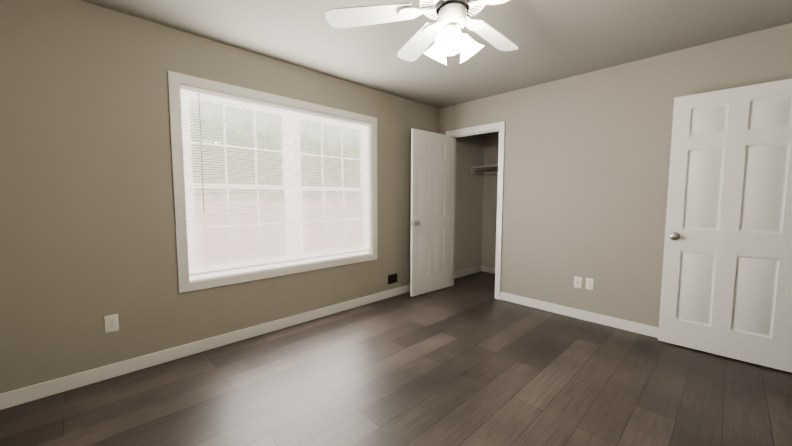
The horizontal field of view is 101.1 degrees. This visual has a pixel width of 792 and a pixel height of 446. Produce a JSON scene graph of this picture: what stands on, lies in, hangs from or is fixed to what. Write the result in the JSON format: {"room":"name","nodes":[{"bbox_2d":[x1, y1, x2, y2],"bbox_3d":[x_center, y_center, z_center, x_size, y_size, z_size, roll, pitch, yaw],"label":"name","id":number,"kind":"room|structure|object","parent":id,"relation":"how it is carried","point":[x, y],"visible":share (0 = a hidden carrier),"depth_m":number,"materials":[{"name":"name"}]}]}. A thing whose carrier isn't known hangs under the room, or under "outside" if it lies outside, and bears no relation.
{"room":"empty bedroom","nodes":[
{"label":"empty bedroom","id":0,"kind":"room"},
{"bbox_2d":[0,0,438,393],"bbox_3d":[-0.546,-0.273,3.574,5.600,2.440,0.150,-4,6,-44],"label":"wall","id":1,"kind":"structure","parent":0,"point":[87,229],"depth_m":2.17,"materials":[{"name":"paint"}]},
{"bbox_2d":[104,314,118,332],"bbox_3d":[-1.923,0.679,2.203,0.070,0.115,0.008,-4,6,-44],"label":"electrical outlet","id":2,"kind":"object","parent":1,"relation":"attached to","point":[111,323],"visible":1,"depth_m":2.20,"materials":[{"name":"white plastic"}]},
{"bbox_2d":[0,285,409,409],"bbox_3d":[-0.916,0.932,3.198,4.180,0.095,0.013,-4,6,-44],"label":"baseboard","id":3,"kind":"structure","parent":1,"relation":"attached to","point":[12,398],"depth_m":2.43,"materials":[{"name":"white"}]},
{"bbox_2d":[168,71,376,292],"bbox_3d":[-0.982,-0.337,3.134,1.969,1.624,0.165,-4,6,-44],"label":"window frame","id":4,"kind":"structure","parent":1,"relation":"attached to","point":[176,80],"depth_m":2.68,"materials":[{"name":"white wood"}]},
{"bbox_2d":[180,89,367,279],"bbox_3d":[-1.000,-0.339,3.152,1.824,1.479,0.065,-4,6,-44],"label":"window","id":5,"kind":"structure","parent":1,"relation":"in","point":[264,266],"depth_m":3.04,"materials":[{"name":"white plastic"}]},
{"bbox_2d":[180,85,369,275],"bbox_3d":[-0.950,-0.354,3.099,1.812,1.435,0.040,-4,6,-44],"label":"window blinds","id":6,"kind":"object","parent":5,"relation":"attached to","point":[321,210],"visible":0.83,"depth_m":2.92,"materials":[{"name":"white plastic"}]},
{"bbox_2d":[388,273,396,283],"bbox_3d":[-0.041,0.691,4.032,0.150,0.110,0.010,-4,6,-44],"label":"air vent","id":7,"kind":"object","parent":1,"relation":"in","point":[392,278],"visible":1,"depth_m":4.03,"materials":[{"name":"brown metal"}]},
{"bbox_2d":[454,266,479,278],"bbox_3d":[1.049,0.788,5.090,1.036,0.095,0.013,-4,6,-44],"label":"baseboard","id":8,"kind":"structure","parent":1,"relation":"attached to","point":[476,269],"depth_m":5.15,"materials":[{"name":"white"}]},
{"bbox_2d":[480,266,494,273],"bbox_3d":[2.040,0.812,4.827,0.013,0.095,1.772,-4,6,-44],"label":"baseboard","id":9,"kind":"structure","parent":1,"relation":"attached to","point":[482,268],"depth_m":5.36,"materials":[{"name":"white"}]},
{"bbox_2d":[0,271,791,445],"bbox_3d":[1.077,1.116,1.912,5.720,0.060,4.950,-4,6,-44],"label":"floor","id":10,"kind":"structure","parent":0,"point":[469,360],"depth_m":2.07,"materials":[{"name":"wood"}]},
{"bbox_2d":[81,0,791,108],"bbox_3d":[1.083,-1.386,1.715,5.720,0.080,4.950,-4,6,-44],"label":"ceiling","id":11,"kind":"structure","parent":0,"point":[554,40],"depth_m":2.42,"materials":[{"name":"paint"}]},
{"bbox_2d":[325,0,517,64],"bbox_3d":[0.367,-1.078,1.677,1.065,0.532,1.223,-4,6,-44],"label":"ceiling fan","id":12,"kind":"object","parent":11,"relation":"hanging from","point":[447,35],"visible":1,"depth_m":1.64,"materials":[{"name":"white"}]},
{"bbox_2d":[454,131,498,272],"bbox_3d":[1.669,-0.330,4.375,1.060,2.440,1.780,-4,6,-44],"label":"closet","id":13,"kind":"object","parent":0,"point":[475,216],"visible":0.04,"depth_m":5.20,"materials":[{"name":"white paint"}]},
{"bbox_2d":[471,165,497,174],"bbox_3d":[1.920,-0.781,4.582,0.355,0.108,1.770,-4,6,-44],"label":"shelf","id":14,"kind":"object","parent":13,"relation":"attached to","point":[486,170],"visible":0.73,"depth_m":5.09,"materials":[{"name":"white wood"}]},
{"bbox_2d":[438,23,791,327],"bbox_3d":[1.806,-0.252,3.389,0.120,2.440,3.390,-4,6,-44],"label":"wall","id":15,"kind":"structure","parent":0,"point":[586,171],"depth_m":3.13,"materials":[{"name":"paint"}]},
{"bbox_2d":[410,129,450,296],"bbox_3d":[0.446,-0.124,4.183,0.712,2.030,0.145,-4,6,-44],"label":"closet door","id":16,"kind":"structure","parent":15,"relation":"in","point":[430,203],"depth_m":4.12,"materials":[{"name":"white wood"}]},
{"bbox_2d":[446,121,504,299],"bbox_3d":[1.017,-0.157,4.216,0.155,2.114,0.849,-4,6,-44],"label":"door frame","id":17,"kind":"structure","parent":15,"relation":"attached to","point":[499,126],"depth_m":3.96,"materials":[{"name":"white wood"}]},
{"bbox_2d":[574,276,581,288],"bbox_3d":[1.849,0.605,3.313,0.012,0.115,0.070,-4,6,-44],"label":"outlet","id":18,"kind":"object","parent":15,"relation":"attached to","point":[577,282],"visible":1,"depth_m":3.31,"materials":[{"name":"white plastic"}]},
{"bbox_2d":[500,292,658,337],"bbox_3d":[2.056,0.946,3.125,0.013,0.095,2.285,-4,6,-44],"label":"baseboard","id":19,"kind":"structure","parent":15,"relation":"attached to","point":[648,330],"depth_m":3.27,"materials":[{"name":"white"}]},
{"bbox_2d":[585,278,593,289],"bbox_3d":[1.925,0.607,3.237,0.008,0.115,0.070,-4,6,-44],"label":"duplex electrical outlet","id":20,"kind":"object","parent":15,"relation":"attached to","point":[589,283],"visible":1,"depth_m":3.23,"materials":[{"name":"white plastic"}]},
{"bbox_3d":[1.355,-0.040,0.685,4.300,2.440,0.120,-4,6,-44],"label":"wall","id":21,"kind":"structure","parent":0,"visible":0},
{"bbox_2d":[658,79,791,372],"bbox_3d":[2.539,0.018,2.449,0.115,2.030,0.792,-4,6,-44],"label":"door","id":22,"kind":"structure","parent":21,"relation":"in","point":[726,288],"depth_m":2.45,"materials":[{"name":"white wood"}]},
{"label":"outside","id":23,"kind":"structure","parent":0,"visible":0},
{"bbox_2d":[189,100,360,260],"bbox_3d":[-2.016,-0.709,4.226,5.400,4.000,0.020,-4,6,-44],"label":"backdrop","id":24,"kind":"structure","parent":23,"point":[269,161],"depth_m":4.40,"materials":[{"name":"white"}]}
]}

